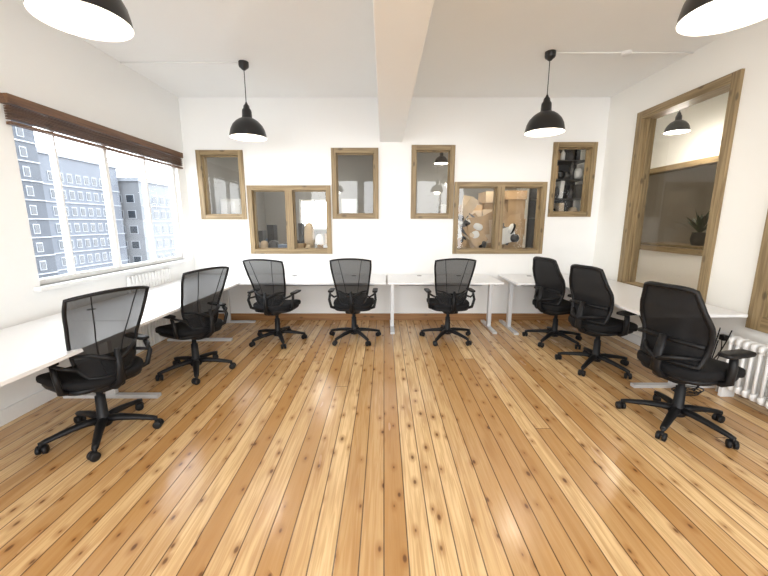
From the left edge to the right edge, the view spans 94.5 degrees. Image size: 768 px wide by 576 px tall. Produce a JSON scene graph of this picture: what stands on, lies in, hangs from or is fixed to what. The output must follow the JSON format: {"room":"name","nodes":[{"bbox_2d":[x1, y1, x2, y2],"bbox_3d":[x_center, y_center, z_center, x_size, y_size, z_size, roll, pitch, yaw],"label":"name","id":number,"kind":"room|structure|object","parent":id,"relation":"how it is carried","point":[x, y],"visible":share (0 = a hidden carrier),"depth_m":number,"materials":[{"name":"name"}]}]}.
{"room":"open-plan office","nodes":[
{"label":"open-plan office","id":0,"kind":"room"},
{"bbox_2d":[0,0,265,409],"bbox_3d":[-3.025,-0.691,3.126,0.150,3.300,11.600,0,11,0],"label":"wall","id":1,"kind":"structure","parent":0,"point":[41,63],"depth_m":3.24,"materials":[{"name":"white paint"}]},
{"bbox_2d":[0,338,165,426],"bbox_3d":[-2.940,1.193,1.686,0.020,0.120,8.080,0,11,0],"label":"baseboard","id":2,"kind":"structure","parent":1,"relation":"attached to","point":[8,414],"depth_m":2.90,"materials":[{"name":"white paint"}]},
{"bbox_2d":[34,130,192,290],"bbox_3d":[-2.975,-0.946,4.045,0.170,1.535,2.420,0,11,0],"label":"window","id":3,"kind":"structure","parent":1,"relation":"in","point":[59,280],"depth_m":3.88,"materials":[{"name":"white paint"}]},
{"bbox_2d":[0,93,182,168],"bbox_3d":[-2.913,-1.599,3.909,0.075,0.220,2.410,0,11,0],"label":"blind","id":4,"kind":"object","parent":3,"relation":"attached to","point":[18,109],"visible":1,"depth_m":3.36,"materials":[{"name":"brown wood"}]},
{"bbox_2d":[126,268,176,352],"bbox_3d":[-2.928,0.248,4.534,0.036,0.920,0.834,0,11,0],"label":"radiator","id":5,"kind":"object","parent":1,"relation":"attached to","point":[153,278],"visible":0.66,"depth_m":4.46,"materials":[{"name":"white metal"}]},
{"bbox_2d":[19,0,729,96],"bbox_3d":[2.525,-2.387,2.812,11.250,0.150,11.900,0,11,0],"label":"ceiling","id":6,"kind":"structure","parent":0,"point":[291,48],"depth_m":3.58,"materials":[{"name":"white paint"}]},
{"bbox_2d":[23,0,133,41],"bbox_3d":[-1.460,-1.689,1.650,0.410,0.800,0.410,0,11,0],"label":"pendant lamp","id":7,"kind":"object","parent":6,"relation":"hanging from","point":[99,20],"visible":1,"depth_m":1.82,"materials":[{"name":"black metal"}]},
{"bbox_2d":[120,62,237,63],"bbox_3d":[-2.285,-2.517,3.968,1.330,0.016,0.016,0,11,0],"label":"conduit","id":8,"kind":"object","parent":6,"relation":"attached to","point":[120,62],"depth_m":3.96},
{"bbox_2d":[229,60,266,141],"bbox_3d":[-1.570,-2.132,4.039,0.410,0.800,0.410,0,11,0],"label":"pendant lamp","id":9,"kind":"object","parent":6,"relation":"hanging from","point":[244,128],"visible":1,"depth_m":3.99,"materials":[{"name":"black metal"}]},
{"bbox_2d":[373,0,433,141],"bbox_3d":[0.102,-1.695,1.161,0.325,0.610,8.100,0,11,0],"label":"ceiling beam","id":10,"kind":"structure","parent":6,"relation":"attached to","point":[400,26],"depth_m":2.48,"materials":[{"name":"white paint"}]},
{"bbox_2d":[434,153,447,164],"bbox_3d":[1.200,-2.882,7.399,0.287,0.550,0.287,0,11,0],"label":"pendant lamp","id":11,"kind":"object","parent":6,"relation":"hanging from","point":[440,160],"visible":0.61,"depth_m":7.36,"materials":[{"name":"black metal"}]},
{"bbox_2d":[524,49,564,136],"bbox_3d":[1.750,-2.088,3.803,0.410,0.800,0.410,0,11,0],"label":"pendant lamp","id":12,"kind":"object","parent":6,"relation":"hanging from","point":[547,122],"visible":1,"depth_m":3.75,"materials":[{"name":"black metal"}]},
{"bbox_2d":[556,52,693,53],"bbox_3d":[2.525,-2.473,3.732,1.450,0.016,0.016,0,11,0],"label":"conduit","id":13,"kind":"object","parent":6,"relation":"attached to","point":[556,52],"depth_m":3.73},
{"bbox_2d":[621,50,631,56],"bbox_3d":[2.550,-2.467,3.733,0.100,0.030,0.100,0,11,0],"label":"smoke detector","id":14,"kind":"object","parent":6,"relation":"attached to","point":[625,53],"visible":0.99,"depth_m":3.71,"materials":[{"name":"white paint"}]},
{"bbox_2d":[663,110,689,134],"bbox_3d":[4.000,-2.401,4.803,0.287,0.550,0.287,0,11,0],"label":"pendant lamp","id":15,"kind":"object","parent":6,"relation":"hanging from","point":[679,126],"visible":0.87,"depth_m":4.79,"materials":[{"name":"black metal"}]},
{"bbox_2d":[676,0,767,35],"bbox_3d":[1.630,-1.678,1.591,0.410,0.800,0.410,0,11,0],"label":"pendant lamp","id":16,"kind":"object","parent":6,"relation":"hanging from","point":[696,17],"visible":1,"depth_m":1.79,"materials":[{"name":"black metal"}]},
{"bbox_2d":[0,320,767,575],"bbox_3d":[2.525,0.990,3.438,11.250,0.120,11.900,0,11,0],"label":"floor","id":17,"kind":"structure","parent":0,"point":[400,454],"depth_m":2.27,"materials":[{"name":"brown wood"}]},
{"bbox_2d":[0,321,147,386],"bbox_3d":[-2.430,0.795,2.120,0.960,0.744,1.776,0,11,0],"label":"desk","id":18,"kind":"object","parent":17,"relation":"on","point":[30,347],"visible":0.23,"depth_m":2.29,"materials":[{"name":"white laminate"}]},
{"bbox_2d":[34,286,163,461],"bbox_3d":[-2.056,0.526,2.533,0.762,1.122,0.718,5,11,23],"label":"mesh office chair","id":19,"kind":"object","parent":17,"relation":"on","point":[105,324],"visible":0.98,"depth_m":2.38,"materials":[{"name":"black fabric"}]},
{"bbox_2d":[33,284,235,397],"bbox_3d":[-2.430,0.470,3.871,0.960,0.744,1.776,0,11,0],"label":"desk","id":20,"kind":"object","parent":17,"relation":"on","point":[163,300],"visible":0.34,"depth_m":3.39,"materials":[{"name":"white laminate"}]},
{"bbox_2d":[155,266,235,384],"bbox_3d":[-1.956,0.322,3.633,0.762,1.122,0.718,5,12,25],"label":"mesh office chair","id":21,"kind":"object","parent":17,"relation":"on","point":[201,289],"visible":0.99,"depth_m":3.47,"materials":[{"name":"black fabric"}]},
{"bbox_2d":[165,275,255,322],"bbox_3d":[-2.430,0.232,5.169,0.960,0.740,0.856,0,11,0],"label":"desk","id":22,"kind":"object","parent":17,"relation":"on","point":[231,279],"visible":0.22,"depth_m":5.43,"materials":[{"name":"white laminate"}]},
{"bbox_2d":[220,199,241,213],"bbox_3d":[-2.720,-0.650,6.610,0.400,1.950,0.265,0,11,0],"label":"tall cabinet","id":23,"kind":"object","parent":17,"relation":"on","point":[228,206],"visible":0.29,"depth_m":6.33,"materials":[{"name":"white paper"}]},
{"bbox_2d":[242,259,306,348],"bbox_3d":[-1.402,0.145,4.588,0.718,1.122,0.762,2,11,8],"label":"mesh office chair","id":24,"kind":"object","parent":17,"relation":"on","point":[266,277],"visible":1,"depth_m":4.37,"materials":[{"name":"black fabric"}]},
{"bbox_2d":[239,275,385,285],"bbox_3d":[-0.958,-0.078,5.157,1.971,0.134,0.770,0,11,0],"label":"desk","id":25,"kind":"object","parent":17,"relation":"on","point":[291,280],"visible":0.6,"depth_m":5.04,"materials":[{"name":"white laminate"}]},
{"bbox_2d":[341,199,357,212],"bbox_3d":[-0.620,-0.650,6.610,0.280,1.950,0.265,0,11,0],"label":"tall cabinet","id":26,"kind":"object","parent":17,"relation":"on","point":[347,205],"visible":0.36,"depth_m":6.33,"materials":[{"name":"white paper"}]},
{"bbox_2d":[328,258,380,345],"bbox_3d":[-0.400,0.130,4.667,0.718,1.122,0.762,0,11,1],"label":"mesh office chair","id":27,"kind":"object","parent":17,"relation":"on","point":[351,277],"visible":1,"depth_m":4.45,"materials":[{"name":"black fabric"}]},
{"bbox_2d":[387,275,503,333],"bbox_3d":[0.835,0.222,5.213,1.566,0.744,0.770,0,11,0],"label":"desk","id":28,"kind":"object","parent":17,"relation":"on","point":[401,280],"visible":0.85,"depth_m":5.13,"materials":[{"name":"white laminate"}]},
{"bbox_2d":[419,258,476,345],"bbox_3d":[0.851,0.130,4.667,0.718,1.122,0.762,-1,11,-3],"label":"mesh office chair","id":29,"kind":"object","parent":17,"relation":"on","point":[453,276],"visible":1,"depth_m":4.45,"materials":[{"name":"black fabric"}]},
{"bbox_2d":[438,190,527,247],"bbox_3d":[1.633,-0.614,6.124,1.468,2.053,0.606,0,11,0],"label":"wall mural","id":30,"kind":"object","parent":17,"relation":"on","point":[474,220],"visible":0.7,"depth_m":5.81,"materials":[{"name":"multicoloured paper"}]},
{"bbox_2d":[522,256,581,349],"bbox_3d":[2.244,0.152,4.561,0.741,1.117,0.723,-3,11,-17],"label":"office chair","id":31,"kind":"object","parent":17,"relation":"on","point":[550,286],"visible":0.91,"depth_m":4.44,"materials":[{"name":"black fabric"}]},
{"bbox_2d":[525,150,584,247],"bbox_3d":[2.835,-0.939,5.928,0.754,2.765,0.424,0,11,0],"label":"storage shelf","id":32,"kind":"object","parent":17,"relation":"on","point":[566,191],"visible":0.29,"depth_m":5.70,"materials":[{"name":"grey plastic"}]},
{"bbox_2d":[499,275,621,334],"bbox_3d":[2.495,0.225,5.193,1.426,0.744,0.810,0,11,0],"label":"desk","id":33,"kind":"object","parent":17,"relation":"on","point":[514,280],"visible":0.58,"depth_m":5.15,"materials":[{"name":"white laminate"}]},
{"bbox_2d":[554,264,637,378],"bbox_3d":[2.294,0.305,3.735,0.741,1.117,0.723,-3,11,-17],"label":"office chair","id":34,"kind":"object","parent":17,"relation":"on","point":[592,300],"visible":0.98,"depth_m":3.60,"materials":[{"name":"black fabric"}]},
{"bbox_2d":[565,283,747,387],"bbox_3d":[2.755,0.448,3.991,0.910,0.744,1.621,0,11,0],"label":"desk","id":35,"kind":"object","parent":17,"relation":"on","point":[627,297],"visible":0.21,"depth_m":3.43,"materials":[{"name":"white laminate"}]},
{"bbox_2d":[640,242,703,248],"bbox_3d":[5.100,-0.127,5.926,0.540,1.170,1.940,0,11,0],"label":"sideboard","id":36,"kind":"object","parent":17,"relation":"on","point":[669,244],"visible":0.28,"depth_m":6.03,"materials":[{"name":"wood"}]},
{"bbox_2d":[675,210,709,245],"bbox_3d":[4.971,-0.974,5.662,0.534,0.593,0.686,0,11,0],"label":"potted plant","id":37,"kind":"object","parent":36,"relation":"on","point":[697,238],"visible":0.91,"depth_m":5.62,"materials":[{"name":"green plant"}]},
{"bbox_2d":[639,315,731,395],"bbox_3d":[3.047,0.577,3.675,0.474,0.600,1.312,4,11,19],"label":"power cable","id":38,"kind":"object","parent":17,"relation":"on","point":[693,393],"visible":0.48,"depth_m":3.24,"materials":[{"name":"black plastic"}]},
{"bbox_2d":[615,281,756,449],"bbox_3d":[2.282,0.506,2.653,0.741,1.117,0.723,-3,11,-14],"label":"office chair","id":39,"kind":"object","parent":17,"relation":"on","point":[678,330],"visible":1,"depth_m":2.53,"materials":[{"name":"black fabric"}]},
{"bbox_3d":[-1.550,-0.096,6.280,1.400,0.980,0.515,0,11,0],"label":"cabinet","id":40,"kind":"object","parent":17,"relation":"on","visible":0},
{"bbox_2d":[258,223,326,247],"bbox_3d":[-1.545,-0.852,6.148,1.350,0.554,0.440,0,11,0],"label":"clutter","id":41,"kind":"object","parent":40,"relation":"on","point":[306,234],"visible":0.45,"depth_m":6.16,"materials":[{"name":"grey plastic"}]},
{"bbox_2d":[264,153,516,243],"bbox_3d":[0.150,-1.762,8.903,6.500,3.300,0.150,0,11,0],"label":"wall","id":42,"kind":"structure","parent":0,"point":[355,172],"depth_m":8.71,"materials":[{"name":"grey paint"}]},
{"bbox_2d":[299,199,326,229],"bbox_3d":[-1.725,-1.831,8.865,0.750,0.750,0.060,0,11,0],"label":"window","id":43,"kind":"structure","parent":42,"relation":"in","point":[300,200],"depth_m":8.82,"materials":[{"name":"white paint"}]},
{"bbox_2d":[178,97,610,312],"bbox_3d":[0.075,-1.124,5.462,6.350,3.300,0.150,0,11,0],"label":"wall","id":44,"kind":"structure","parent":0,"point":[487,133],"depth_m":5.27,"materials":[{"name":"white paint"}]},
{"bbox_2d":[195,150,246,219],"bbox_3d":[-2.422,-1.546,5.376,0.688,1.000,0.185,0,11,0],"label":"window","id":45,"kind":"structure","parent":44,"relation":"in","point":[201,160],"depth_m":5.30,"materials":[{"name":"brown wood"}]},
{"bbox_2d":[246,185,331,253],"bbox_3d":[-1.425,-1.044,5.468,1.250,1.020,0.186,0,11,0],"label":"window","id":46,"kind":"structure","parent":44,"relation":"in","point":[290,205],"depth_m":5.39,"materials":[{"name":"brown wood"}]},
{"bbox_2d":[331,148,378,218],"bbox_3d":[-0.430,-1.565,5.372,0.696,1.020,0.185,0,11,0],"label":"window","id":47,"kind":"structure","parent":44,"relation":"in","point":[335,152],"depth_m":5.29,"materials":[{"name":"brown wood"}]},
{"bbox_2d":[218,313,569,319],"bbox_3d":[0.150,0.460,5.669,6.200,0.110,0.020,0,11,0],"label":"baseboard","id":48,"kind":"structure","parent":44,"relation":"attached to","point":[234,316],"depth_m":5.66,"materials":[{"name":"wood"}]},
{"bbox_2d":[411,145,455,218],"bbox_3d":[0.725,-1.585,5.369,0.641,1.060,0.185,0,11,0],"label":"window","id":49,"kind":"structure","parent":44,"relation":"in","point":[450,149],"depth_m":5.29,"materials":[{"name":"brown wood"}]},
{"bbox_2d":[452,182,547,253],"bbox_3d":[1.745,-1.069,5.464,1.380,1.070,0.186,0,11,0],"label":"window","id":50,"kind":"structure","parent":44,"relation":"in","point":[499,187],"depth_m":5.39,"materials":[{"name":"brown wood"}]},
{"bbox_2d":[547,142,597,216],"bbox_3d":[2.804,-1.619,5.362,0.643,1.070,0.185,0,11,0],"label":"window","id":51,"kind":"structure","parent":44,"relation":"in","point":[591,148],"depth_m":5.29,"materials":[{"name":"brown wood"}]},
{"bbox_2d":[517,18,767,361],"bbox_3d":[3.325,-0.691,3.126,0.150,3.300,11.600,0,11,0],"label":"wall","id":52,"kind":"structure","parent":0,"point":[744,209],"depth_m":3.36,"materials":[{"name":"beige paint"}]},
{"bbox_2d":[617,68,744,302],"bbox_3d":[3.315,-0.996,4.056,0.190,2.240,1.340,0,11,0],"label":"window","id":53,"kind":"structure","parent":52,"relation":"in","point":[732,83],"depth_m":4.03,"materials":[{"name":"brown wood"}]},
{"bbox_2d":[622,333,764,406],"bbox_3d":[3.240,1.198,1.687,0.020,0.110,8.080,0,11,0],"label":"baseboard","id":54,"kind":"structure","parent":52,"relation":"attached to","point":[633,338],"depth_m":4.60,"materials":[{"name":"white paint"}]},
{"bbox_2d":[716,330,732,359],"bbox_3d":[3.198,0.671,3.423,0.104,0.506,0.154,0,11,0],"label":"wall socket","id":55,"kind":"object","parent":52,"relation":"attached to","point":[723,336],"visible":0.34,"depth_m":3.36,"materials":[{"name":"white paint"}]},
{"bbox_2d":[715,336,767,408],"bbox_3d":[3.080,0.772,2.750,0.120,0.560,1.014,0,11,0],"label":"radiator","id":56,"kind":"object","parent":52,"relation":"attached to","point":[754,386],"visible":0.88,"depth_m":2.94,"materials":[{"name":"white metal"}]},
{"bbox_2d":[745,210,767,333],"bbox_3d":[3.315,-0.640,2.246,0.190,2.280,1.450,0,11,0],"label":"window","id":57,"kind":"structure","parent":52,"relation":"in","point":[757,319],"depth_m":3.03,"materials":[{"name":"brown wood"}]},
{"bbox_2d":[641,164,716,243],"bbox_3d":[5.700,-1.580,7.920,4.600,3.300,0.150,0,11,0],"label":"wall","id":58,"kind":"structure","parent":0,"point":[673,196],"depth_m":7.79,"materials":[{"name":"beige paint"}]},
{"bbox_2d":[636,92,728,289],"bbox_3d":[4.675,-0.883,4.159,0.150,3.300,7.500,0,11,0],"label":"wall","id":59,"kind":"structure","parent":0,"point":[706,118],"depth_m":5.43,"materials":[{"name":"beige paint"}]},
{"bbox_2d":[640,155,718,255],"bbox_3d":[4.665,-1.264,5.665,0.190,1.380,1.900,0,11,0],"label":"window","id":60,"kind":"structure","parent":59,"relation":"in","point":[712,160],"depth_m":5.51,"materials":[{"name":"brown wood"}]},
{"label":"outside","id":61,"kind":"structure","parent":0,"visible":0},
{"bbox_3d":[0.000,12.451,7.393,120.000,0.100,130.000,0,11,0],"label":"ground","id":62,"kind":"structure","parent":61,"visible":0},
{"bbox_2d":[11,120,57,277],"bbox_3d":[-23.000,-6.386,14.784,10.200,34.250,7.600,0,11,0],"label":"office tower","id":63,"kind":"structure","parent":62,"relation":"on","point":[25,144],"depth_m":18.34,"materials":[{"name":"grey concrete"}]},
{"bbox_2d":[36,147,128,274],"bbox_3d":[-23.500,0.589,23.247,10.200,17.450,5.900,0,11,0],"label":"brick apartment building","id":64,"kind":"structure","parent":62,"relation":"on","point":[81,179],"depth_m":21.78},
{"bbox_2d":[117,177,175,263],"bbox_3d":[-22.500,-1.087,34.479,10.200,16.650,16.000,0,11,0],"label":"apartment building","id":65,"kind":"structure","parent":62,"relation":"on","point":[130,188],"depth_m":26.19,"materials":[{"name":"grey concrete"}]}
]}

